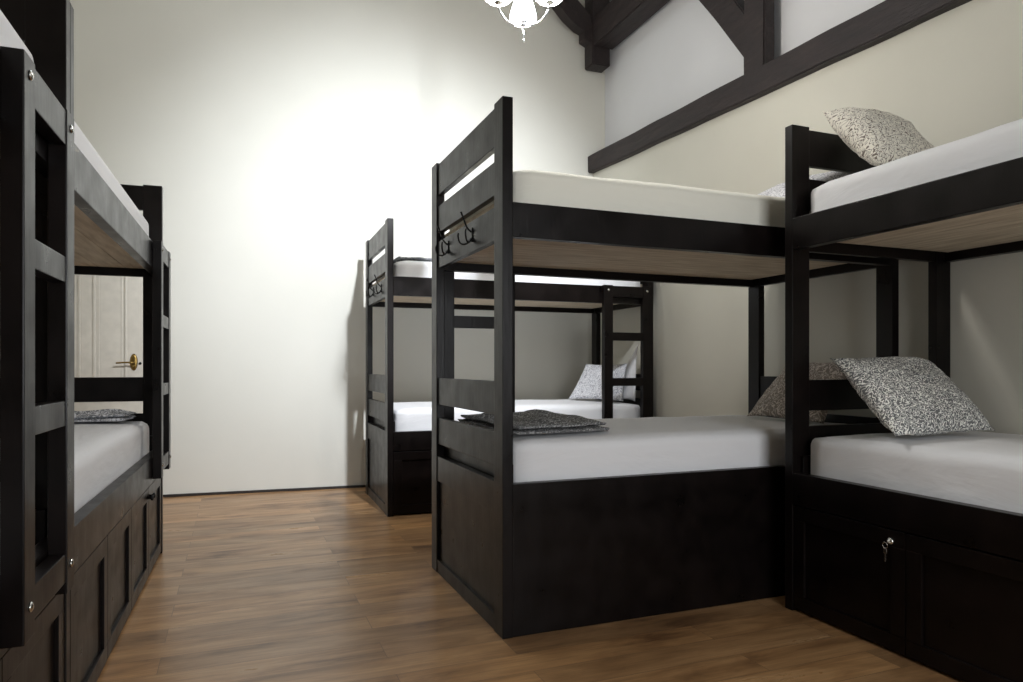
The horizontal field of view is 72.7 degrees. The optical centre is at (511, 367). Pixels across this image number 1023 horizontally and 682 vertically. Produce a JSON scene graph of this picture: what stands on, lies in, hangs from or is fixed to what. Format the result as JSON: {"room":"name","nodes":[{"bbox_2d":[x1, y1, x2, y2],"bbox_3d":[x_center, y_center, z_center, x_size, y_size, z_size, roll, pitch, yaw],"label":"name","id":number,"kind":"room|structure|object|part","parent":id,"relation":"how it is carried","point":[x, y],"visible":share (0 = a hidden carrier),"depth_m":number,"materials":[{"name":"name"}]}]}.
{"room":"dormitory","nodes":[
{"label":"dormitory","id":0,"kind":"room"},
{"bbox_2d":[70,0,604,494],"bbox_3d":[-1.384,-1.514,6.371,5.860,5.200,0.151,0,0,-17],"label":"wall","id":1,"kind":"structure","parent":0,"point":[279,138],"depth_m":6.15,"materials":[{"name":"paint"}]},
{"bbox_2d":[74,274,142,412],"bbox_3d":[-3.469,0.021,5.593,0.965,2.130,0.094,0,0,-17],"label":"door","id":2,"kind":"structure","parent":1,"relation":"in","point":[108,310],"depth_m":5.67,"materials":[{"name":"beige paint"}]},
{"bbox_3d":[-3.143,-0.044,5.679,0.151,0.138,0.066,0,0,-17],"label":"handle","id":3,"kind":"part","parent":2,"relation":"part of","materials":[{"name":"gold metal"}]},
{"bbox_2d":[163,485,365,496],"bbox_3d":[-1.078,1.075,6.381,3.970,0.022,0.012,0,0,-17],"label":"baseboard","id":4,"kind":"structure","parent":1,"relation":"attached to","point":[349,486],"depth_m":6.04,"materials":[{"name":"black wood"}]},
{"bbox_2d":[550,0,590,47],"bbox_3d":[0.360,-3.594,6.612,0.870,0.940,0.120,0,0,-22],"label":"trim","id":5,"kind":"structure","parent":1,"relation":"attached to","point":[572,13],"depth_m":6.67,"materials":[{"name":"brown wood"}]},
{"bbox_2d":[585,0,609,72],"bbox_3d":[0.838,-3.519,6.797,0.199,1.194,0.174,0,0,-22],"label":"trim","id":6,"kind":"structure","parent":1,"relation":"attached to","point":[597,59],"depth_m":6.72,"materials":[{"name":"brown wood"}]},
{"bbox_2d":[97,487,964,681],"bbox_3d":[0.041,1.136,2.697,5.605,0.100,8.800,0,0,-22],"label":"floor","id":7,"kind":"structure","parent":0,"point":[322,585],"depth_m":2.90,"materials":[{"name":"laminate"}]},
{"bbox_2d":[0,0,73,681],"bbox_3d":[-1.367,0.000,0.809,1.111,2.172,2.187,0,0,-20],"label":"bunk bed","id":8,"kind":"object","parent":7,"relation":"on","point":[37,123],"visible":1,"depth_m":1.68,"materials":[{"name":"brown wood"}]},
{"bbox_3d":[-0.998,0.845,1.226,0.018,0.455,0.520,0,0,-20],"label":"cupboard door","id":9,"kind":"part","parent":8,"relation":"part of","materials":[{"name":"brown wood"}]},
{"bbox_2d":[0,10,33,61],"bbox_3d":[-1.391,-0.736,0.800,0.959,0.292,2.041,0,0,-20],"label":"mattress","id":10,"kind":"object","parent":8,"relation":"on","point":[9,37],"visible":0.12,"depth_m":1.67,"materials":[{"name":"white fabric"}]},
{"bbox_3d":[-0.915,0.540,0.978,0.045,0.140,2.097,0,0,-20],"label":"rail","id":11,"kind":"part","parent":8,"relation":"part of","materials":[{"name":"brown wood"}]},
{"bbox_3d":[-1.181,0.845,1.718,0.018,0.455,0.520,0,0,-20],"label":"cupboard door","id":12,"kind":"part","parent":8,"relation":"part of","materials":[{"name":"brown wood"}]},
{"bbox_3d":[-0.915,-0.596,0.978,0.045,0.140,2.097,0,0,-20],"label":"rail","id":13,"kind":"part","parent":8,"relation":"part of","materials":[{"name":"brown wood"}]},
{"bbox_3d":[-1.315,0.000,1.971,0.100,2.172,0.045,0,0,-20],"label":"post","id":14,"kind":"part","parent":8,"relation":"part of","materials":[{"name":"brown wood"}]},
{"bbox_2d":[70,3,170,681],"bbox_3d":[-2.139,0.013,2.879,1.111,2.145,2.227,0,0,-20],"label":"bunk bed","id":15,"kind":"object","parent":7,"relation":"on","point":[118,533],"visible":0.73,"depth_m":3.11,"materials":[{"name":"brown wood"}]},
{"bbox_3d":[-1.332,0.013,2.015,0.100,2.145,0.045,0,0,-20],"label":"post","id":16,"kind":"part","parent":15,"relation":"part of","materials":[{"name":"brown wood"}]},
{"bbox_3d":[-1.398,0.845,2.300,0.018,0.455,0.530,0,0,-20],"label":"cupboard door","id":17,"kind":"part","parent":15,"relation":"part of","materials":[{"name":"brown wood"}]},
{"bbox_2d":[74,421,148,512],"bbox_3d":[-2.162,0.406,2.870,0.957,0.238,2.081,0,0,-20],"label":"mattress","id":18,"kind":"object","parent":15,"relation":"on","point":[103,451],"visible":0.43,"depth_m":2.91,"materials":[{"name":"white fabric"}]},
{"bbox_2d":[74,409,135,422],"bbox_3d":[-2.418,0.253,3.641,0.790,0.060,0.373,0,0,-22],"label":"folded blanket","id":19,"kind":"object","parent":18,"relation":"on","point":[104,415],"visible":0.52,"depth_m":3.60,"materials":[{"name":"grey fabric"}]},
{"bbox_2d":[74,121,148,236],"bbox_3d":[-2.162,-0.723,2.870,0.959,0.265,2.081,0,0,-20],"label":"mattress","id":20,"kind":"object","parent":15,"relation":"on","point":[80,139],"visible":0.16,"depth_m":2.78,"materials":[{"name":"white fabric"}]},
{"bbox_3d":[-1.687,-0.596,3.047,0.045,0.140,2.137,0,0,-20],"label":"rail","id":21,"kind":"part","parent":15,"relation":"part of","materials":[{"name":"brown wood"}]},
{"bbox_3d":[-1.687,0.540,3.047,0.045,0.140,2.137,0,0,-20],"label":"rail","id":22,"kind":"part","parent":15,"relation":"part of","materials":[{"name":"brown wood"}]},
{"bbox_3d":[-1.585,0.845,2.800,0.018,0.455,0.530,0,0,-20],"label":"cupboard door","id":23,"kind":"part","parent":15,"relation":"part of","materials":[{"name":"brown wood"}]},
{"bbox_3d":[-1.772,0.845,3.301,0.018,0.455,0.530,0,0,-20],"label":"cupboard door","id":24,"kind":"part","parent":15,"relation":"part of","materials":[{"name":"brown wood"}]},
{"bbox_3d":[-2.094,0.013,4.060,0.100,2.145,0.045,0,0,-20],"label":"post","id":25,"kind":"part","parent":15,"relation":"part of","materials":[{"name":"brown wood"}]},
{"bbox_3d":[-1.958,0.845,3.801,0.018,0.455,0.530,0,0,-20],"label":"cupboard door","id":26,"kind":"part","parent":15,"relation":"part of","materials":[{"name":"brown wood"}]},
{"bbox_2d":[366,218,652,516],"bbox_3d":[-0.051,0.000,5.890,2.278,2.172,1.091,0,0,-20],"label":"bunk bed","id":27,"kind":"object","parent":7,"relation":"on","point":[398,463],"visible":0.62,"depth_m":5.57,"materials":[{"name":"brown wood"}]},
{"bbox_3d":[-1.226,0.000,5.981,0.045,2.172,0.100,0,0,-20],"label":"post","id":28,"kind":"part","parent":27,"relation":"part of","materials":[{"name":"brown wood"}]},
{"bbox_3d":[-1.062,0.778,5.540,0.035,0.616,0.844,0,0,-20],"label":"panel","id":29,"kind":"part","parent":27,"relation":"part of","materials":[{"name":"brown wood"}]},
{"bbox_3d":[-0.897,0.000,5.100,0.045,2.172,0.100,0,0,-20],"label":"post","id":30,"kind":"part","parent":27,"relation":"part of","materials":[{"name":"brown wood"}]},
{"bbox_3d":[0.136,0.540,5.457,2.140,0.140,0.045,0,0,-20],"label":"rail","id":31,"kind":"part","parent":27,"relation":"part of","materials":[{"name":"brown wood"}]},
{"bbox_3d":[-0.612,0.845,5.167,0.531,0.455,0.018,0,0,-20],"label":"cupboard door","id":32,"kind":"part","parent":27,"relation":"part of","materials":[{"name":"brown wood"}]},
{"bbox_3d":[-0.212,-0.596,6.389,2.140,0.140,0.045,0,0,-20],"label":"rail","id":33,"kind":"part","parent":27,"relation":"part of","materials":[{"name":"brown wood"}]},
{"bbox_2d":[376,260,639,286],"bbox_3d":[-0.038,-0.703,5.923,2.084,0.226,0.939,0,0,-20],"label":"mattress","id":34,"kind":"object","parent":27,"relation":"on","point":[407,268],"visible":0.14,"depth_m":5.37,"materials":[{"name":"white fabric"}]},
{"bbox_2d":[394,256,431,262],"bbox_3d":[-0.832,-0.835,5.598,0.331,0.024,0.787,0,0,-22],"label":"folded blanket","id":35,"kind":"object","parent":34,"relation":"on","point":[399,258],"visible":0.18,"depth_m":5.30,"materials":[{"name":"grey fabric"}]},
{"bbox_2d":[394,399,639,430],"bbox_3d":[-0.038,0.406,5.923,2.084,0.237,0.939,0,0,-20],"label":"mattress","id":36,"kind":"object","parent":27,"relation":"on","point":[408,416],"visible":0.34,"depth_m":5.59,"materials":[{"name":"white fabric"}]},
{"bbox_2d":[568,364,626,400],"bbox_3d":[0.779,0.126,6.094,0.223,0.321,0.581,0,0,-41],"label":"pillow","id":37,"kind":"object","parent":36,"relation":"on","point":[589,385],"visible":0.73,"depth_m":6.08,"materials":[{"name":"fabric"}]},
{"bbox_2d":[623,345,637,400],"bbox_3d":[0.983,0.041,6.085,0.067,0.490,0.400,0,0,-22],"label":"pillow","id":38,"kind":"object","parent":36,"relation":"on","point":[628,391],"visible":0.45,"depth_m":5.95,"materials":[{"name":"white fabric"}]},
{"bbox_3d":[0.136,-0.596,5.457,2.140,0.140,0.045,0,0,-20],"label":"rail","id":39,"kind":"part","parent":27,"relation":"part of","materials":[{"name":"brown wood"}]},
{"bbox_3d":[0.821,0.000,6.745,0.045,2.172,0.100,0,0,-20],"label":"post","id":40,"kind":"part","parent":27,"relation":"part of","materials":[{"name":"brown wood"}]},
{"bbox_3d":[1.150,0.000,5.864,0.045,2.172,0.100,0,0,-20],"label":"post","id":41,"kind":"part","parent":27,"relation":"part of","materials":[{"name":"brown wood"}]},
{"bbox_2d":[432,96,898,638],"bbox_3d":[0.751,0.000,3.692,2.235,2.172,1.125,0,0,-22],"label":"bunk bed","id":42,"kind":"object","parent":7,"relation":"on","point":[535,557],"visible":0.78,"depth_m":3.11,"materials":[{"name":"brown wood"}]},
{"bbox_3d":[-0.395,0.000,3.740,0.045,2.172,0.100,0,0,-22],"label":"post","id":43,"kind":"part","parent":42,"relation":"part of","materials":[{"name":"brown wood"}]},
{"bbox_3d":[-0.215,0.778,3.284,0.035,0.616,0.884,0,0,-22],"label":"panel","id":44,"kind":"part","parent":42,"relation":"part of","materials":[{"name":"brown wood"}]},
{"bbox_3d":[-0.033,0.000,2.829,0.045,2.172,0.100,0,0,-22],"label":"post","id":45,"kind":"part","parent":42,"relation":"part of","materials":[{"name":"brown wood"}]},
{"bbox_3d":[0.590,-0.596,4.161,2.097,0.140,0.045,0,0,-22],"label":"rail","id":46,"kind":"part","parent":42,"relation":"part of","materials":[{"name":"brown wood"}]},
{"bbox_2d":[449,170,810,231],"bbox_3d":[0.781,-0.721,3.680,2.041,0.262,0.979,0,0,-22],"label":"mattress","id":47,"kind":"object","parent":42,"relation":"on","point":[529,186],"visible":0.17,"depth_m":3.08,"materials":[{"name":"white fabric"}]},
{"bbox_2d":[758,171,849,197],"bbox_3d":[1.540,-0.962,3.831,0.392,0.210,0.520,0,0,-22],"label":"pillow","id":48,"kind":"object","parent":47,"relation":"on","point":[778,190],"visible":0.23,"depth_m":3.67,"materials":[{"name":"fabric"}]},
{"bbox_3d":[0.972,0.778,3.199,2.097,0.616,0.039,0,0,-22],"label":"panel","id":49,"kind":"part","parent":42,"relation":"part of","materials":[{"name":"brown wood"}]},
{"bbox_2d":[476,415,840,482],"bbox_3d":[0.781,0.406,3.680,2.041,0.239,0.979,0,0,-22],"label":"mattress","id":50,"kind":"object","parent":42,"relation":"on","point":[646,445],"visible":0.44,"depth_m":3.14,"materials":[{"name":"white fabric"}]},
{"bbox_2d":[458,409,609,434],"bbox_3d":[0.096,0.254,3.400,0.548,0.073,0.861,0,0,-22],"label":"folded blanket","id":51,"kind":"object","parent":50,"relation":"on","point":[534,421],"visible":0.88,"depth_m":3.12,"materials":[{"name":"grey fabric"}]},
{"bbox_2d":[747,362,846,423],"bbox_3d":[1.599,0.127,3.865,0.262,0.322,0.580,0,0,-22],"label":"pillow","id":52,"kind":"object","parent":50,"relation":"on","point":[772,402],"visible":0.42,"depth_m":3.85,"materials":[{"name":"beige fabric"}]},
{"bbox_3d":[0.972,-0.596,3.199,2.097,0.140,0.045,0,0,-22],"label":"rail","id":53,"kind":"part","parent":42,"relation":"part of","materials":[{"name":"brown wood"}]},
{"bbox_3d":[1.595,0.000,4.531,0.045,2.172,0.100,0,0,-22],"label":"post","id":54,"kind":"part","parent":42,"relation":"part of","materials":[{"name":"brown wood"}]},
{"bbox_3d":[1.958,0.000,3.620,0.045,2.172,0.100,0,0,-22],"label":"post","id":55,"kind":"part","parent":42,"relation":"part of","materials":[{"name":"brown wood"}]},
{"bbox_2d":[785,124,1022,681],"bbox_3d":[2.130,0.000,2.245,1.033,2.172,2.330,0,0,-22],"label":"bunk bed","id":56,"kind":"object","parent":7,"relation":"on","point":[937,583],"visible":0.83,"depth_m":2.77,"materials":[{"name":"brown wood"}]},
{"bbox_3d":[1.291,0.000,3.141,0.100,2.172,0.045,0,0,-22],"label":"post","id":57,"kind":"part","parent":56,"relation":"part of","materials":[{"name":"brown wood"}]},
{"bbox_3d":[1.368,0.845,2.846,0.018,0.455,0.556,0,0,-22],"label":"cupboard door","id":58,"kind":"part","parent":56,"relation":"part of","materials":[{"name":"brown wood"}]},
{"bbox_3d":[1.716,0.778,3.311,0.819,0.616,0.035,0,0,-22],"label":"panel","id":59,"kind":"part","parent":56,"relation":"part of","materials":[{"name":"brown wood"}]},
{"bbox_3d":[1.688,0.540,2.069,0.045,0.140,2.240,0,0,-22],"label":"rail","id":60,"kind":"part","parent":56,"relation":"part of","materials":[{"name":"brown wood"}]},
{"bbox_3d":[1.688,-0.596,2.069,0.045,0.140,2.240,0,0,-22],"label":"rail","id":61,"kind":"part","parent":56,"relation":"part of","materials":[{"name":"brown wood"}]},
{"bbox_2d":[811,431,1022,513],"bbox_3d":[2.139,0.406,2.248,0.913,0.237,2.184,0,0,-22],"label":"mattress","id":62,"kind":"object","parent":56,"relation":"on","point":[980,468],"visible":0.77,"depth_m":2.61,"materials":[{"name":"white fabric"}]},
{"bbox_2d":[830,357,994,435],"bbox_3d":[1.709,0.113,2.981,0.705,0.324,0.438,0,0,-22],"label":"pillow","id":63,"kind":"object","parent":62,"relation":"on","point":[912,396],"visible":1,"depth_m":2.87,"materials":[{"name":"grey fabric"}]},
{"bbox_2d":[811,118,1022,212],"bbox_3d":[2.139,-0.711,2.248,0.914,0.242,2.184,0,0,-22],"label":"mattress","id":64,"kind":"object","parent":56,"relation":"on","point":[1002,143],"visible":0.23,"depth_m":2.56,"materials":[{"name":"white fabric"}]},
{"bbox_2d":[823,107,933,165],"bbox_3d":[1.638,-0.990,3.031,0.440,0.312,0.294,0,0,-22],"label":"pillow","id":65,"kind":"object","parent":64,"relation":"on","point":[878,137],"visible":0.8,"depth_m":2.94,"materials":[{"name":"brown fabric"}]},
{"bbox_3d":[2.141,0.000,3.479,0.100,2.172,0.045,0,0,-22],"label":"post","id":66,"kind":"part","parent":56,"relation":"part of","materials":[{"name":"brown wood"}]},
{"bbox_3d":[1.575,0.845,2.326,0.018,0.455,0.556,0,0,-22],"label":"cupboard door","id":67,"kind":"part","parent":56,"relation":"part of","materials":[{"name":"brown wood"}]},
{"bbox_3d":[2.589,-0.596,2.427,0.045,0.140,2.240,0,0,-22],"label":"rail","id":68,"kind":"part","parent":56,"relation":"part of","materials":[{"name":"brown wood"}]},
{"bbox_3d":[2.589,0.778,2.427,0.039,0.616,2.240,0,0,-22],"label":"panel","id":69,"kind":"part","parent":56,"relation":"part of","materials":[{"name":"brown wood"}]},
{"bbox_2d":[605,0,884,146],"bbox_3d":[2.515,-2.814,3.465,0.300,2.600,8.000,0,0,-22],"label":"wall","id":70,"kind":"structure","parent":0,"point":[681,54],"depth_m":5.81,"materials":[{"name":"grey paint"}]},
{"bbox_2d":[593,0,669,49],"bbox_3d":[2.281,-3.233,3.236,0.226,0.289,7.553,0,0,-22],"label":"beam","id":71,"kind":"structure","parent":70,"relation":"attached to","point":[618,19],"depth_m":6.33,"materials":[{"name":"brown wood"}]},
{"bbox_2d":[699,0,743,56],"bbox_3d":[1.495,-2.976,5.383,0.119,1.620,1.268,0,0,-22],"label":"trim","id":72,"kind":"structure","parent":70,"relation":"attached to","point":[729,14],"depth_m":5.01,"materials":[{"name":"brown wood"}]},
{"bbox_2d":[744,0,773,73],"bbox_3d":[1.705,-3.064,4.789,0.102,2.102,0.216,0,0,-22],"label":"trim","id":73,"kind":"structure","parent":70,"relation":"attached to","point":[758,14],"depth_m":4.73,"materials":[{"name":"brown wood"}]},
{"bbox_2d":[593,0,1022,434],"bbox_3d":[2.440,-0.464,3.436,0.400,3.100,8.000,0,0,-22],"label":"wall","id":74,"kind":"structure","parent":0,"point":[956,74],"depth_m":4.04,"materials":[{"name":"beige paint"}]},
{"bbox_2d":[588,0,971,173],"bbox_3d":[2.291,-1.869,3.368,0.206,0.487,7.791,0,0,-22],"label":"wooden beam","id":75,"kind":"structure","parent":74,"relation":"on","point":[887,19],"depth_m":4.43,"materials":[{"name":"brown wood"}]},
{"bbox_3d":[0.041,-4.164,2.697,5.605,0.100,8.800,0,0,-22],"label":"ceiling","id":76,"kind":"structure","parent":0,"visible":0},
{"bbox_2d":[486,0,561,42],"bbox_3d":[0.062,-2.882,3.576,0.395,2.464,0.361,0,0,0],"label":"chandelier","id":77,"kind":"object","parent":76,"relation":"hanging from","point":[523,14],"visible":1,"depth_m":3.54,"materials":[{"name":"silver metal"}]},
{"bbox_3d":[-0.065,-1.899,3.466,0.142,0.155,0.142,0,0,0],"label":"lamp shade","id":78,"kind":"part","parent":77,"relation":"part of","materials":[{"name":"white glass"}]},
{"bbox_3d":[-0.007,-1.774,3.500,0.142,0.088,0.009,0,0,-30],"label":"arm","id":79,"kind":"part","parent":77,"relation":"part of","materials":[{"name":"silver metal"}]},
{"bbox_3d":[0.062,-1.899,3.685,0.142,0.155,0.142,0,0,0],"label":"lamp shade","id":80,"kind":"part","parent":77,"relation":"part of","materials":[{"name":"white"}]},
{"bbox_3d":[0.130,-1.774,3.500,0.142,0.088,0.009,0,0,30],"label":"arm","id":81,"kind":"part","parent":77,"relation":"part of","materials":[{"name":"silver metal"}]},
{"bbox_3d":[0.188,-1.899,3.466,0.142,0.155,0.142,0,0,0],"label":"lamp shade","id":82,"kind":"part","parent":77,"relation":"part of","materials":[{"name":"white glass"}]}
]}

